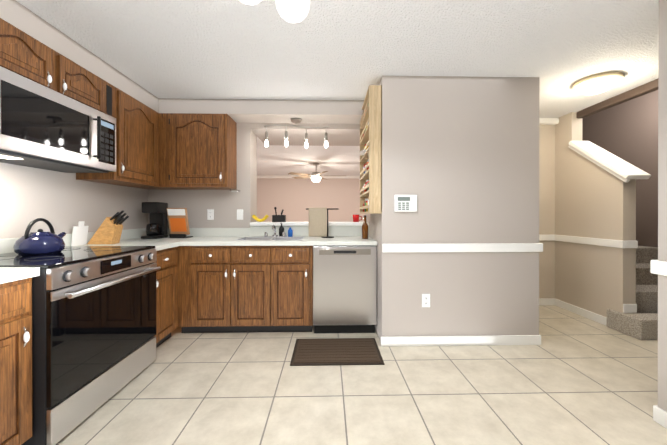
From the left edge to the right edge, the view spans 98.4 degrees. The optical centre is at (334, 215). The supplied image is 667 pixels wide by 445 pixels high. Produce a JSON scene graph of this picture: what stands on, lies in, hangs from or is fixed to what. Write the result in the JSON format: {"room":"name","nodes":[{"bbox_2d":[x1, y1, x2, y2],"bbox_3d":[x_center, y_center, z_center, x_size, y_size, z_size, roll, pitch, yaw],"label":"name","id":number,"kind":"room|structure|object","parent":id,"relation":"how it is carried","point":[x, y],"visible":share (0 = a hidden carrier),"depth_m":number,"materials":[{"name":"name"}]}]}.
{"room":"kitchen","nodes":[
{"label":"kitchen","id":0,"kind":"room"},
{"bbox_2d":[0,162,147,238],"bbox_3d":[-2.159,-0.034,0.702,0.120,2.385,5.250,0,0,-1],"label":"wall","id":1,"kind":"structure","parent":0,"point":[60,202],"depth_m":2.23,"materials":[{"name":"beige paint"}]},
{"bbox_2d":[0,18,59,92],"bbox_3d":[-1.956,-0.921,1.623,0.328,0.296,0.457,0,0,-1],"label":"upper cabinet","id":2,"kind":"object","parent":1,"relation":"attached to","point":[21,53],"depth_m":1.69,"materials":[{"name":"brown wood"}]},
{"bbox_2d":[0,66,115,172],"bbox_3d":[-1.902,-0.549,1.852,0.444,0.439,0.870,0,0,-1],"label":"microwave","id":3,"kind":"object","parent":2,"relation":"attached to","point":[43,127],"visible":1,"depth_m":1.77,"materials":[{"name":"silver metal"}]},
{"bbox_2d":[60,54,115,117],"bbox_3d":[-1.967,-0.922,2.106,0.328,0.296,0.508,0,0,-1],"label":"upper cabinet","id":4,"kind":"object","parent":1,"relation":"attached to","point":[77,83],"depth_m":2.09,"materials":[{"name":"brown wood"}]},
{"bbox_2d":[76,88,159,189],"bbox_3d":[-1.981,-0.683,2.699,0.328,0.776,0.638,0,0,-1],"label":"upper cabinet","id":5,"kind":"object","parent":1,"relation":"attached to","point":[155,150],"depth_m":2.62,"materials":[{"name":"brown wood"}]},
{"bbox_2d":[148,123,359,227],"bbox_3d":[-1.666,-0.041,3.739,4.110,2.385,0.800,0,0,-1],"label":"wall","id":6,"kind":"structure","parent":0,"point":[225,205],"depth_m":3.35,"materials":[{"name":"beige paint"}]},
{"bbox_2d":[176,113,236,189],"bbox_3d":[-1.432,-0.684,3.177,0.590,0.776,0.328,0,0,-1],"label":"upper cabinet","id":7,"kind":"object","parent":6,"relation":"attached to","point":[206,144],"depth_m":3.02,"materials":[{"name":"brown wood"}]},
{"bbox_2d":[207,209,213,219],"bbox_3d":[-1.431,-0.007,3.317,0.074,0.120,0.009,0,0,-1],"label":"outlet","id":8,"kind":"object","parent":6,"relation":"attached to","point":[210,214],"visible":0.98,"depth_m":3.32,"materials":[{"name":"white plastic"}]},
{"bbox_2d":[237,209,242,219],"bbox_3d":[-1.102,-0.007,3.347,0.074,0.120,0.010,0,0,-1],"label":"light switch","id":9,"kind":"object","parent":6,"relation":"attached to","point":[239,214],"visible":1,"depth_m":3.35,"materials":[{"name":"white plastic"}]},
{"bbox_2d":[250,222,368,225],"bbox_3d":[-0.295,0.102,3.514,1.376,0.039,0.375,0,0,-1],"label":"trim","id":10,"kind":"structure","parent":6,"relation":"attached to","point":[304,223],"depth_m":3.33,"materials":[{"name":"white wood"}]},
{"bbox_2d":[252,215,268,221],"bbox_3d":[-0.883,0.036,3.423,0.193,0.087,0.086,0,0,-1],"label":"bananas","id":11,"kind":"object","parent":10,"relation":"on","point":[260,220],"visible":1,"depth_m":3.39,"materials":[{"name":"yellow food"}]},
{"bbox_2d":[272,207,285,221],"bbox_3d":[-0.658,-0.009,3.413,0.150,0.181,0.100,0,0,-1],"label":"sink caddy","id":12,"kind":"object","parent":10,"relation":"on","point":[278,218],"visible":1,"depth_m":3.36,"materials":[{"name":"black plastic"}]},
{"bbox_2d":[353,215,361,221],"bbox_3d":[0.273,0.036,3.465,0.115,0.090,0.080,0,0,-1],"label":"mug","id":13,"kind":"object","parent":10,"relation":"on","point":[355,218],"visible":1,"depth_m":3.43,"materials":[{"name":"red ceramic"}]},
{"bbox_2d":[257,178,364,221],"bbox_3d":[-0.639,-0.053,9.125,6.420,2.385,0.120,0,0,-1],"label":"wall","id":14,"kind":"structure","parent":0,"point":[293,198],"depth_m":9.05,"materials":[{"name":"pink paint"}]},
{"bbox_2d":[257,175,359,178],"bbox_3d":[-0.636,-1.200,9.017,6.180,0.090,0.090,0,0,-1],"label":"crown molding","id":15,"kind":"structure","parent":14,"relation":"attached to","point":[258,176],"depth_m":8.99,"materials":[{"name":"white wood"}]},
{"bbox_2d":[16,0,658,175],"bbox_3d":[0.205,-1.890,3.704,7.850,1.315,11.150,0,0,-1],"label":"ceiling","id":16,"kind":"structure","parent":0,"point":[262,49],"depth_m":2.08,"materials":[{"name":"white paint"}]},
{"bbox_2d":[0,0,363,123],"bbox_3d":[-0.847,-1.149,1.905,2.556,0.156,2.898,0,0,-1],"label":"soffit bulkhead","id":17,"kind":"object","parent":16,"relation":"attached to","point":[18,15],"visible":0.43,"depth_m":3.04,"materials":[{"name":"beige paint"}]},
{"bbox_2d":[264,118,328,147],"bbox_3d":[-0.429,-0.916,3.226,0.727,0.314,0.120,0,0,-1],"label":"track light","id":18,"kind":"object","parent":17,"relation":"attached to","point":[296,120],"visible":1,"depth_m":3.21,"materials":[{"name":"silver metal"}]},
{"bbox_2d":[240,0,309,22],"bbox_3d":[-0.245,-1.052,1.190,0.380,0.349,0.350,0,0,-1],"label":"ceiling light","id":19,"kind":"object","parent":16,"relation":"hanging from","point":[293,11],"visible":1,"depth_m":1.26,"materials":[{"name":"white glass"}]},
{"bbox_2d":[288,163,327,181],"bbox_3d":[-0.396,-1.017,6.868,1.342,0.444,1.410,0,0,-1],"label":"ceiling fan","id":20,"kind":"object","parent":16,"relation":"hanging from","point":[315,176],"visible":1,"depth_m":6.78,"materials":[{"name":"silver metal"}]},
{"bbox_2d":[572,71,623,94],"bbox_3d":[2.396,-1.177,2.633,0.350,0.105,0.350,0,0,-1],"label":"light","id":21,"kind":"object","parent":16,"relation":"attached to","point":[597,83],"visible":1,"depth_m":2.55,"materials":[{"name":"white glass"}]},
{"bbox_2d":[55,305,666,444],"bbox_3d":[0.272,1.188,0.912,7.850,0.060,5.550,0,0,-1],"label":"floor","id":22,"kind":"structure","parent":0,"point":[574,379],"depth_m":1.85,"materials":[{"name":"tile"}]},
{"bbox_2d":[0,277,31,444],"bbox_3d":[-1.773,0.727,1.113,0.668,0.862,0.547,0,0,-1],"label":"base cabinet","id":23,"kind":"object","parent":22,"relation":"on","point":[15,362],"depth_m":1.31,"materials":[{"name":"brown wood"}]},
{"bbox_2d":[0,246,160,444],"bbox_3d":[-1.718,0.699,1.829,0.768,0.915,0.870,0,0,-1],"label":"range","id":24,"kind":"object","parent":22,"relation":"on","point":[93,328],"visible":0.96,"depth_m":1.62,"materials":[{"name":"black glass"}]},
{"bbox_2d":[13,218,65,254],"bbox_3d":[-1.877,0.129,1.862,0.232,0.225,0.288,0,0,-1],"label":"kettle","id":25,"kind":"object","parent":24,"relation":"on","point":[39,242],"visible":1,"depth_m":1.77,"materials":[{"name":"blue metal"}]},
{"bbox_2d":[153,246,177,347],"bbox_3d":[-1.806,0.724,2.507,0.668,0.862,0.477,0,0,-1],"label":"base cabinet","id":26,"kind":"object","parent":22,"relation":"on","point":[167,259],"depth_m":2.53,"materials":[{"name":"brown wood"}]},
{"bbox_2d":[0,229,179,283],"bbox_3d":[-1.768,0.222,1.386,0.690,0.142,3.898,0,0,-1],"label":"countertop","id":27,"kind":"structure","parent":26,"relation":"on","point":[129,237],"depth_m":2.37,"materials":[{"name":"stone"}]},
{"bbox_2d":[71,221,88,245],"bbox_3d":[-2.095,0.149,2.369,0.035,0.199,0.140,0,0,-1],"label":"cutting board","id":28,"kind":"object","parent":27,"relation":"on","point":[79,233],"visible":0.94,"depth_m":2.36,"materials":[{"name":"white plastic"}]},
{"bbox_2d":[88,210,128,243],"bbox_3d":[-1.959,0.102,2.502,0.301,0.292,0.100,0,0,-1],"label":"knife block","id":29,"kind":"object","parent":27,"relation":"on","point":[109,231],"visible":1,"depth_m":2.45,"materials":[{"name":"brown wood"}]},
{"bbox_2d":[141,225,376,245],"bbox_3d":[-0.859,0.198,3.044,2.526,0.182,0.626,0,0,-1],"label":"countertop","id":30,"kind":"structure","parent":26,"relation":"on","point":[270,236],"depth_m":3.19,"materials":[{"name":"stone"}]},
{"bbox_2d":[141,202,167,238],"bbox_3d":[-1.923,0.054,3.098,0.196,0.385,0.210,0,0,-1],"label":"coffee maker","id":31,"kind":"object","parent":30,"relation":"on","point":[157,227],"visible":0.94,"depth_m":3.06,"materials":[{"name":"black plastic"}]},
{"bbox_2d":[166,208,192,237],"bbox_3d":[-1.685,0.083,3.155,0.220,0.327,0.168,0,0,7],"label":"cookbook stand","id":32,"kind":"object","parent":30,"relation":"on","point":[178,222],"visible":0.98,"depth_m":3.10,"materials":[{"name":"orange plastic"}]},
{"bbox_2d":[279,223,283,235],"bbox_3d":[-0.610,0.166,3.301,0.064,0.160,0.072,0,0,-1],"label":"soap pump","id":33,"kind":"object","parent":30,"relation":"on","point":[281,229],"visible":0.79,"depth_m":3.28,"materials":[{"name":"black plastic"}]},
{"bbox_2d":[288,227,292,236],"bbox_3d":[-0.510,0.194,3.307,0.056,0.105,0.056,0,0,-1],"label":"dish soap bottle","id":34,"kind":"object","parent":30,"relation":"on","point":[290,232],"visible":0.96,"depth_m":3.29,"materials":[{"name":"blue plastic"}]},
{"bbox_2d":[306,208,338,237],"bbox_3d":[-0.137,0.081,3.176,0.360,0.331,0.140,0,0,-1],"label":"towel stand","id":35,"kind":"object","parent":30,"relation":"on","point":[318,222],"visible":1,"depth_m":3.16,"materials":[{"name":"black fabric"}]},
{"bbox_2d":[362,215,367,238],"bbox_3d":[0.317,0.124,3.006,0.070,0.245,0.069,0,0,-1],"label":"bottle","id":36,"kind":"object","parent":30,"relation":"on","point":[365,230],"visible":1,"depth_m":2.98,"materials":[{"name":"brown glass"}]},
{"bbox_2d":[178,246,197,332],"bbox_3d":[-1.735,0.723,3.033,0.834,0.862,0.608,0,0,-1],"label":"base cabinet","id":37,"kind":"object","parent":22,"relation":"on","point":[187,255],"depth_m":2.76,"materials":[{"name":"brown wood"}]},
{"bbox_2d":[198,246,277,332],"bbox_3d":[-0.968,0.723,3.052,0.818,0.862,0.608,0,0,-1],"label":"base cabinet","id":38,"kind":"object","parent":22,"relation":"on","point":[237,289],"depth_m":2.75,"materials":[{"name":"brown wood"}]},
{"bbox_2d":[278,246,312,331],"bbox_3d":[-0.453,0.723,3.064,0.464,0.862,0.608,0,0,-1],"label":"base cabinet","id":39,"kind":"object","parent":22,"relation":"on","point":[295,263],"depth_m":2.76,"materials":[{"name":"brown wood"}]},
{"bbox_2d":[290,338,384,365],"bbox_3d":[0.015,1.146,2.446,0.730,0.016,0.470,0,0,-1],"label":"rug","id":40,"kind":"object","parent":22,"relation":"on","point":[335,351],"visible":1,"depth_m":2.39,"materials":[{"name":"brown fabric"}]},
{"bbox_2d":[313,245,376,332],"bbox_3d":[0.092,0.725,3.058,0.617,0.858,0.590,0,0,-1],"label":"dishwasher","id":41,"kind":"object","parent":22,"relation":"on","point":[344,289],"visible":1,"depth_m":2.77,"materials":[{"name":"silver metal"}]},
{"bbox_2d":[606,246,657,339],"bbox_3d":[3.346,0.106,4.249,1.140,2.090,3.180,0,0,-1],"label":"carpeted stairs","id":42,"kind":"structure","parent":22,"relation":"on","point":[641,323],"depth_m":2.92,"materials":[{"name":"carpet"}]},
{"bbox_2d":[365,76,538,341],"bbox_3d":[1.109,-0.039,3.130,1.410,2.385,1.150,0,0,-1],"label":"wall","id":43,"kind":"structure","parent":0,"point":[460,157],"depth_m":2.56,"materials":[{"name":"beige paint"}]},
{"bbox_2d":[360,85,381,213],"bbox_3d":[0.351,-0.581,2.911,0.113,1.130,0.750,0,0,-1],"label":"spice shelf","id":44,"kind":"object","parent":43,"relation":"attached to","point":[371,138],"visible":0.94,"depth_m":2.54,"materials":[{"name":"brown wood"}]},
{"bbox_2d":[359,144,367,154],"label":"spice jars","id":45,"kind":"object","parent":44,"relation":"on","point":[361,152],"depth_m":2.88,"materials":[{"name":"beige glass"}]},
{"bbox_2d":[363,180,368,192],"label":"spice jars","id":46,"kind":"object","parent":44,"relation":"on","point":[367,181],"depth_m":2.95,"materials":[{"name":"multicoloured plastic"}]},
{"bbox_2d":[363,199,368,211],"label":"spice jars","id":47,"kind":"object","parent":44,"relation":"on","point":[366,202],"depth_m":2.95,"materials":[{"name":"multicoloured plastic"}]},
{"bbox_2d":[394,195,416,211],"bbox_3d":[0.623,-0.105,2.527,0.200,0.150,0.030,0,0,-1],"label":"alarm keypad","id":48,"kind":"object","parent":43,"relation":"attached to","point":[405,203],"visible":1,"depth_m":2.51,"materials":[{"name":"white plastic"}]},
{"bbox_2d":[422,294,429,306],"bbox_3d":[0.808,0.755,2.544,0.074,0.120,0.009,0,0,-1],"label":"outlet","id":49,"kind":"object","parent":43,"relation":"attached to","point":[425,300],"visible":1,"depth_m":2.54,"materials":[{"name":"white plastic"}]},
{"bbox_2d":[381,334,540,346],"bbox_3d":[1.123,1.112,2.552,1.434,0.085,0.017,0,0,-1],"label":"baseboard","id":50,"kind":"structure","parent":43,"relation":"attached to","point":[388,341],"depth_m":2.54,"materials":[{"name":"white wood"}]},
{"bbox_2d":[382,243,542,251],"bbox_3d":[1.134,0.288,2.548,1.432,0.077,0.028,0,0,-1],"label":"trim","id":51,"kind":"structure","parent":43,"relation":"attached to","point":[428,247],"depth_m":2.54,"materials":[{"name":"white wood"}]},
{"bbox_2d":[539,298,554,304],"bbox_3d":[2.327,1.110,3.680,1.010,0.085,0.014,0,0,-1],"label":"baseboard","id":52,"kind":"structure","parent":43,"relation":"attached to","point":[542,301],"depth_m":3.68,"materials":[{"name":"white wood"}]},
{"bbox_2d":[539,118,558,124],"bbox_3d":[2.317,-1.193,3.646,1.030,0.080,0.070,0,0,-1],"label":"crown molding","id":53,"kind":"structure","parent":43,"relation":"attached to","point":[548,121],"depth_m":3.62,"materials":[{"name":"white wood"}]},
{"bbox_2d":[539,125,554,297],"bbox_3d":[2.315,-0.041,3.744,1.030,2.385,0.120,0,0,-1],"label":"wall","id":54,"kind":"structure","parent":0,"point":[547,205],"depth_m":3.69,"materials":[{"name":"beige paint"}]},
{"bbox_2d":[539,234,553,240],"bbox_3d":[2.332,0.286,3.674,1.000,0.077,0.022,0,0,-1],"label":"trim","id":55,"kind":"structure","parent":54,"relation":"attached to","point":[541,237],"depth_m":3.67,"materials":[{"name":"white wood"}]},
{"bbox_2d":[555,110,635,316],"bbox_3d":[2.880,-0.649,4.396,0.130,3.600,3.100,0,0,-1],"label":"wall","id":56,"kind":"structure","parent":0,"point":[593,200],"depth_m":3.20,"materials":[{"name":"beige paint"}]},
{"bbox_2d":[555,299,606,324],"bbox_3d":[2.831,1.110,3.322,0.017,0.085,0.675,0,0,-1],"label":"baseboard","id":57,"kind":"structure","parent":56,"relation":"attached to","point":[598,318],"depth_m":3.28,"materials":[{"name":"beige wood"}]},
{"bbox_2d":[554,234,627,247],"bbox_3d":[2.831,0.287,3.241,0.034,0.077,0.832,0,0,-1],"label":"trim","id":58,"kind":"structure","parent":56,"relation":"attached to","point":[574,239],"depth_m":3.14,"materials":[{"name":"white wood"}]},
{"bbox_2d":[568,141,650,182],"bbox_3d":[2.910,-0.601,3.108,0.230,0.565,0.716,0,0,-1],"label":"trim","id":59,"kind":"structure","parent":56,"relation":"attached to","point":[618,167],"depth_m":3.01,"materials":[{"name":"white wood"}]},
{"bbox_2d":[576,79,657,117],"bbox_3d":[2.949,-1.193,2.541,0.080,0.075,1.810,0,0,-1],"label":"crown molding","id":60,"kind":"structure","parent":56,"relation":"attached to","point":[647,88],"depth_m":2.93,"materials":[{"name":"wood"}]},
{"bbox_2d":[582,90,657,247],"bbox_3d":[4.028,-0.644,2.158,0.120,3.600,7.630,0,0,-1],"label":"wall","id":61,"kind":"structure","parent":0,"point":[627,131],"depth_m":3.71,"materials":[{"name":"brown paint"}]},
{"bbox_2d":[658,0,666,411],"bbox_3d":[1.910,-0.032,-0.047,0.120,2.385,3.320,0,0,-1],"label":"wall","id":62,"kind":"structure","parent":0,"point":[662,232],"depth_m":1.59,"materials":[{"name":"beige paint"}]},
{"bbox_2d":[650,260,666,275],"bbox_3d":[1.841,0.294,-0.022,0.028,0.077,3.312,0,0,-1],"label":"trim","id":63,"kind":"structure","parent":62,"relation":"attached to","point":[658,267],"depth_m":1.59,"materials":[{"name":"white wood"}]},
{"bbox_2d":[653,405,666,428],"bbox_3d":[1.842,1.118,-0.024,0.014,0.085,3.304,0,0,-1],"label":"baseboard","id":64,"kind":"structure","parent":62,"relation":"attached to","point":[660,416],"depth_m":1.59,"materials":[{"name":"white paint"}]}
]}

